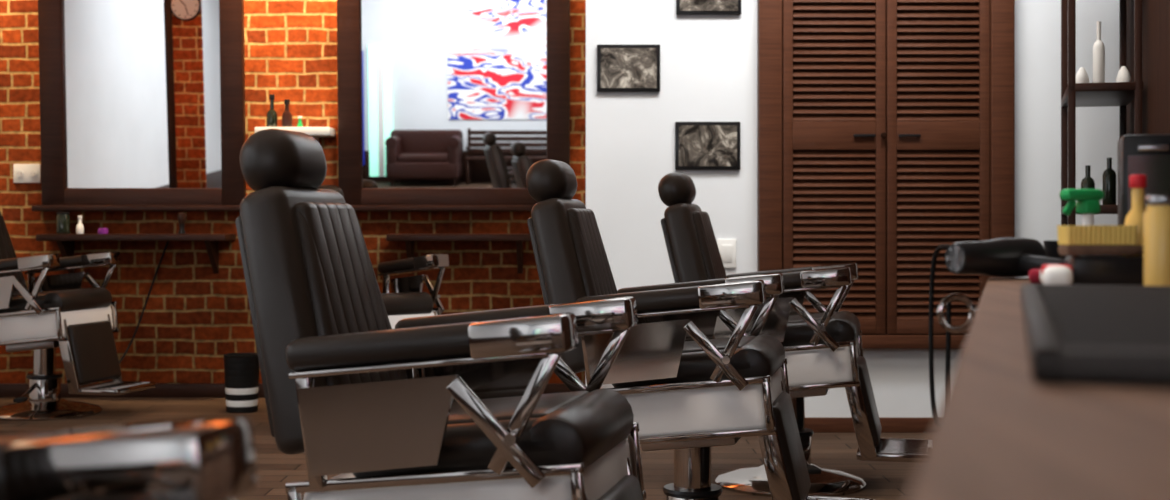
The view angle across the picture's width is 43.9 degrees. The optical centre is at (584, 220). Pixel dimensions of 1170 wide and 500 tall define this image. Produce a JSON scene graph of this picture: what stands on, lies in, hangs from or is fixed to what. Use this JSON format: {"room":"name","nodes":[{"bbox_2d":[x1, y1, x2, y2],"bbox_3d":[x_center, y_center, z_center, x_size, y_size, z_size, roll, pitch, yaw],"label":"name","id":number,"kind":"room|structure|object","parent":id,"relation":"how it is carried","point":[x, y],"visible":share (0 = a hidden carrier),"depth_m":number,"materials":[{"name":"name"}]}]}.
{"room":"barber shop","nodes":[
{"label":"barber shop","id":0,"kind":"room"},
{"bbox_2d":[0,0,585,384],"bbox_3d":[-2.000,-0.930,8.860,5.200,4.000,0.120,0,0,0],"label":"brick wall","id":1,"kind":"structure","parent":0,"point":[193,316],"depth_m":8.80,"materials":[{"name":"brick"}]},
{"bbox_2d":[0,398,930,499],"bbox_3d":[-0.200,1.110,0.460,8.800,0.080,16.920,0,0,0],"label":"floor","id":2,"kind":"structure","parent":0,"point":[884,480],"depth_m":6.70,"materials":[{"name":"brown wood"}]},
{"bbox_2d":[0,212,154,420],"bbox_3d":[-2.993,0.435,8.006,1.101,1.270,0.804,0,0,13],"label":"chair","id":3,"kind":"object","parent":2,"relation":"on","point":[54,311],"visible":1,"depth_m":7.90,"materials":[{"name":"silver metal"}]},
{"bbox_2d":[0,416,256,499],"bbox_3d":[-0.619,0.435,0.979,1.101,1.270,0.804,0,0,13],"label":"chair","id":4,"kind":"object","parent":2,"relation":"on","point":[207,458],"visible":1,"depth_m":1.23,"materials":[{"name":"silver metal"}]},
{"bbox_2d":[223,353,259,412],"bbox_3d":[-1.928,0.909,8.150,0.206,0.322,0.206,0,0,0],"label":"basket","id":5,"kind":"object","parent":2,"relation":"on","point":[242,370],"visible":0.94,"depth_m":8.07,"materials":[{"name":"black plastic"}]},
{"bbox_2d":[318,185,448,328],"bbox_3d":[-1.181,0.435,7.660,0.804,1.270,1.101,0,0,-40],"label":"chair","id":6,"kind":"object","parent":2,"relation":"on","point":[406,299],"visible":0.11,"depth_m":7.74,"materials":[{"name":"silver metal"}]},
{"bbox_2d":[236,128,645,499],"bbox_3d":[-0.202,0.435,3.040,1.101,1.270,0.804,0,0,13],"label":"chair","id":7,"kind":"object","parent":2,"relation":"on","point":[455,406],"visible":1,"depth_m":2.88,"materials":[{"name":"black leather"}]},
{"bbox_2d":[526,159,874,499],"bbox_3d":[0.351,0.435,4.590,1.101,1.270,0.804,0,0,13],"label":"chair","id":8,"kind":"object","parent":2,"relation":"on","point":[690,392],"visible":0.86,"depth_m":4.38,"materials":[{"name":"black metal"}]},
{"bbox_2d":[658,172,928,496],"bbox_3d":[0.841,0.435,5.856,1.101,1.270,0.804,0,0,13],"label":"chair","id":9,"kind":"object","parent":2,"relation":"on","point":[823,349],"visible":0.7,"depth_m":5.66,"materials":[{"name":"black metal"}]},
{"bbox_2d":[907,278,1169,499],"bbox_3d":[0.472,0.584,0.747,0.560,0.972,3.520,0,0,16],"label":"countertop","id":10,"kind":"structure","parent":2,"relation":"on","point":[999,432],"depth_m":0.68,"materials":[{"name":"brown wood"}]},
{"bbox_2d":[937,293,976,332],"bbox_3d":[0.627,0.153,2.401,0.086,0.067,0.058,0,0,0],"label":"ring","id":11,"kind":"object","parent":10,"relation":"attached to","point":[972,310],"visible":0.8,"depth_m":2.41,"materials":[{"name":"silver metal"}]},
{"bbox_2d":[945,238,1064,276],"bbox_3d":[0.722,0.062,2.412,0.188,0.067,0.170,0,0,-30],"label":"hair dryer","id":12,"kind":"object","parent":10,"relation":"on","point":[998,257],"visible":0.88,"depth_m":2.42,"materials":[{"name":"black plastic"}]},
{"bbox_2d":[929,244,950,422],"bbox_3d":[0.647,0.209,2.577,0.041,0.337,0.155,0,0,0],"label":"cord","id":13,"kind":"object","parent":12,"relation":"attached to","point":[939,248],"visible":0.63,"depth_m":2.65,"materials":[{"name":"black rubber"}]},
{"bbox_2d":[1028,269,1042,283],"bbox_3d":[0.732,0.086,2.274,0.070,0.020,0.110,0,0,16],"label":"towel","id":14,"kind":"object","parent":10,"relation":"on","point":[1033,274],"visible":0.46,"depth_m":2.23,"materials":[{"name":"red fabric"}]},
{"bbox_2d":[1043,241,1067,258],"bbox_3d":[0.832,0.066,2.529,0.062,0.062,0.062,0,0,0],"label":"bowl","id":15,"kind":"object","parent":10,"relation":"on","point":[1051,247],"visible":0.16,"depth_m":2.51,"materials":[{"name":"black plastic"}]},
{"bbox_2d":[1039,264,1072,284],"bbox_3d":[0.682,0.079,2.103,0.042,0.033,0.157,0,0,15],"label":"clipper","id":16,"kind":"object","parent":10,"relation":"on","point":[1050,274],"visible":0.92,"depth_m":2.03,"materials":[{"name":"white plastic"}]},
{"bbox_2d":[1060,189,1103,224],"bbox_3d":[0.817,0.022,2.384,0.075,0.149,0.040,0,0,-20],"label":"spray bottle","id":17,"kind":"object","parent":10,"relation":"on","point":[1087,204],"visible":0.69,"depth_m":2.37,"materials":[{"name":"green plastic"}]},
{"bbox_2d":[1021,284,1169,385],"bbox_3d":[0.635,0.087,1.251,0.490,0.020,0.940,0,0,16],"label":"mat","id":18,"kind":"object","parent":10,"relation":"on","point":[1080,334],"visible":1,"depth_m":1.04,"materials":[{"name":"grey rubber"}]},
{"bbox_2d":[1064,256,1142,285],"bbox_3d":[0.768,0.074,2.121,0.120,0.045,0.060,0,0,4],"label":"case","id":19,"kind":"object","parent":10,"relation":"on","point":[1087,270],"visible":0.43,"depth_m":2.09,"materials":[{"name":"black plastic"}]},
{"bbox_2d":[1057,225,1142,255],"bbox_3d":[0.785,0.029,2.120,0.175,0.044,0.050,0,0,2],"label":"brush","id":20,"kind":"object","parent":19,"relation":"on","point":[1075,240],"visible":1,"depth_m":2.10,"materials":[{"name":"brown wood"}]},
{"bbox_2d":[1124,175,1146,255],"bbox_3d":[0.821,0.014,2.153,0.042,0.165,0.042,0,0,0],"label":"bottle","id":21,"kind":"object","parent":10,"relation":"on","point":[1137,183],"visible":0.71,"depth_m":2.14,"materials":[{"name":"yellow plastic"}]},
{"bbox_2d":[1118,134,1169,224],"bbox_3d":[0.978,-0.026,2.508,0.100,0.245,0.114,0,0,16],"label":"steriliser","id":22,"kind":"object","parent":10,"relation":"on","point":[1148,155],"visible":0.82,"depth_m":2.47,"materials":[{"name":"black plastic"}]},
{"bbox_2d":[1143,195,1169,285],"bbox_3d":[0.755,0.032,1.895,0.048,0.130,0.048,0,0,0],"label":"jar","id":23,"kind":"object","parent":10,"relation":"on","point":[1156,217],"visible":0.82,"depth_m":1.88,"materials":[{"name":"yellow glass"}]},
{"bbox_2d":[1061,0,1143,224],"bbox_3d":[2.294,-0.280,6.465,0.297,2.700,0.880,0,0,16],"label":"shelf unit","id":24,"kind":"object","parent":2,"relation":"on","point":[1076,89],"visible":0.47,"depth_m":6.16,"materials":[{"name":"brown wood"}]},
{"bbox_2d":[586,0,1118,416],"bbox_3d":[2.102,-0.930,8.075,4.196,4.000,1.449,0,0,0],"label":"wall","id":25,"kind":"structure","parent":0,"point":[708,63],"depth_m":7.35,"materials":[{"name":"white paint"}]},
{"bbox_2d":[13,164,40,182],"bbox_3d":[-3.383,-0.288,8.789,0.164,0.115,0.020,0,0,0],"label":"outlet","id":26,"kind":"object","parent":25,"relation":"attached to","point":[22,173],"visible":1,"depth_m":8.79,"materials":[{"name":"white plastic"}]},
{"bbox_2d":[36,234,235,272],"bbox_3d":[-2.676,0.198,8.668,1.117,0.240,0.260,0,0,0],"label":"shelf","id":27,"kind":"object","parent":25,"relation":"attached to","point":[65,242],"visible":0.97,"depth_m":8.54,"materials":[{"name":"brown wood"}]},
{"bbox_2d":[56,212,69,233],"bbox_3d":[-3.118,0.012,8.660,0.080,0.130,0.080,0,0,0],"label":"jar","id":28,"kind":"object","parent":27,"relation":"on","point":[62,218],"visible":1,"depth_m":8.63,"materials":[{"name":"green glass"}]},
{"bbox_2d":[76,215,83,233],"bbox_3d":[-3.016,0.022,8.660,0.044,0.110,0.044,0,0,0],"label":"bottle","id":29,"kind":"object","parent":27,"relation":"on","point":[79,228],"visible":1,"depth_m":8.65,"materials":[{"name":"white plastic"}]},
{"bbox_2d":[98,228,107,233],"bbox_3d":[-2.879,0.059,8.660,0.060,0.035,0.060,0,0,0],"label":"pot","id":30,"kind":"object","parent":27,"relation":"on","point":[100,230],"visible":1,"depth_m":8.64,"materials":[{"name":"purple plastic"}]},
{"bbox_2d":[119,241,168,363],"bbox_3d":[-2.667,0.479,8.565,0.134,0.781,0.526,0,0,22],"label":"cord","id":31,"kind":"object","parent":27,"relation":"hanging from","point":[167,242],"visible":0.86,"depth_m":8.73,"materials":[{"name":"black rubber"}]},
{"bbox_2d":[177,212,186,233],"bbox_3d":[-2.407,0.012,8.660,0.056,0.130,0.056,0,0,0],"label":"brush","id":32,"kind":"object","parent":27,"relation":"on","point":[181,216],"visible":1,"depth_m":8.64,"materials":[{"name":"black plastic"}]},
{"bbox_2d":[32,0,245,210],"bbox_3d":[-2.664,-0.967,8.721,1.286,1.819,0.154,0,0,0],"label":"mirror","id":33,"kind":"object","parent":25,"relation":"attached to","point":[142,102],"visible":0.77,"depth_m":8.73,"materials":[{"name":"brown wood"}]},
{"bbox_2d":[0,383,584,397],"bbox_3d":[-2.299,1.028,8.789,4.603,0.085,0.021,0,0,0],"label":"baseboard","id":34,"kind":"structure","parent":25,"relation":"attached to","point":[7,390],"depth_m":8.78,"materials":[{"name":"brown wood"}]},
{"bbox_2d":[255,127,335,141],"bbox_3d":[-1.736,-0.433,8.698,0.449,0.250,0.200,0,0,0],"label":"shelf","id":35,"kind":"object","parent":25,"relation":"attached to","point":[315,132],"visible":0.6,"depth_m":8.60,"materials":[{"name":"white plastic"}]},
{"bbox_2d":[266,94,277,126],"bbox_3d":[-1.878,-0.659,8.700,0.066,0.200,0.066,0,0,0],"label":"bottle","id":36,"kind":"object","parent":35,"relation":"on","point":[271,116],"visible":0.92,"depth_m":8.68,"materials":[{"name":"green glass"}]},
{"bbox_2d":[282,99,291,126],"bbox_3d":[-1.788,-0.644,8.700,0.060,0.170,0.060,0,0,0],"label":"bottle","id":37,"kind":"object","parent":35,"relation":"on","point":[286,116],"visible":0.91,"depth_m":8.68,"materials":[{"name":"brown glass"}]},
{"bbox_2d":[297,116,302,126],"bbox_3d":[-1.710,-0.594,8.700,0.036,0.070,0.036,0,0,0],"label":"bottle","id":38,"kind":"object","parent":35,"relation":"on","point":[299,124],"visible":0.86,"depth_m":8.69,"materials":[{"name":"green"}]},
{"bbox_2d":[337,0,569,210],"bbox_3d":[-0.789,-0.967,8.721,1.456,1.819,0.154,0,0,0],"label":"mirror","id":39,"kind":"object","parent":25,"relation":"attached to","point":[444,105],"visible":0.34,"depth_m":8.73,"materials":[{"name":"brown wood"}]},
{"bbox_2d":[386,234,530,272],"bbox_3d":[-0.722,0.198,8.668,0.898,0.240,0.260,0,0,0],"label":"shelf","id":40,"kind":"object","parent":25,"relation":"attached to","point":[409,239],"visible":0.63,"depth_m":8.54,"materials":[{"name":"brown wood"}]},
{"bbox_2d":[597,45,659,91],"bbox_3d":[0.221,-0.773,7.337,0.319,0.238,0.023,0,0,0],"label":"picture","id":41,"kind":"object","parent":25,"relation":"attached to","point":[620,68],"visible":1,"depth_m":7.33,"materials":[{"name":"black paper"}]},
{"bbox_2d":[675,122,739,169],"bbox_3d":[0.621,-0.380,7.337,0.330,0.243,0.023,0,0,0],"label":"picture","id":42,"kind":"object","parent":25,"relation":"attached to","point":[698,145],"visible":1,"depth_m":7.33,"materials":[{"name":"black paper"}]},
{"bbox_2d":[676,0,740,14],"bbox_3d":[0.626,-1.173,7.337,0.330,0.258,0.023,0,0,0],"label":"picture","id":43,"kind":"object","parent":25,"relation":"attached to","point":[683,7],"visible":1,"depth_m":7.33,"materials":[{"name":"black plastic"}]},
{"bbox_2d":[717,239,735,267],"bbox_3d":[0.717,0.165,7.338,0.096,0.147,0.021,0,0,0],"label":"switch","id":44,"kind":"object","parent":25,"relation":"attached to","point":[727,247],"visible":0.76,"depth_m":7.34,"materials":[{"name":"white plastic"}]},
{"bbox_2d":[805,417,934,432],"bbox_3d":[2.102,1.032,7.338,4.196,0.075,0.023,0,0,0],"label":"baseboard","id":45,"kind":"structure","parent":25,"relation":"attached to","point":[817,424],"depth_m":7.33,"materials":[{"name":"brown wood"}]},
{"bbox_2d":[757,0,1014,348],"bbox_3d":[1.516,-0.473,7.302,1.288,2.234,0.092,0,0,0],"label":"closet","id":46,"kind":"object","parent":25,"relation":"attached to","point":[886,128],"visible":0.86,"depth_m":7.30,"materials":[{"name":"brown wood"}]},
{"bbox_2d":[1126,0,1169,134],"bbox_3d":[1.565,-0.930,3.178,0.120,4.000,9.600,0,0,16],"label":"wall","id":47,"kind":"structure","parent":0,"point":[1155,13],"depth_m":5.80,"materials":[{"name":"brown wood"}]}
]}

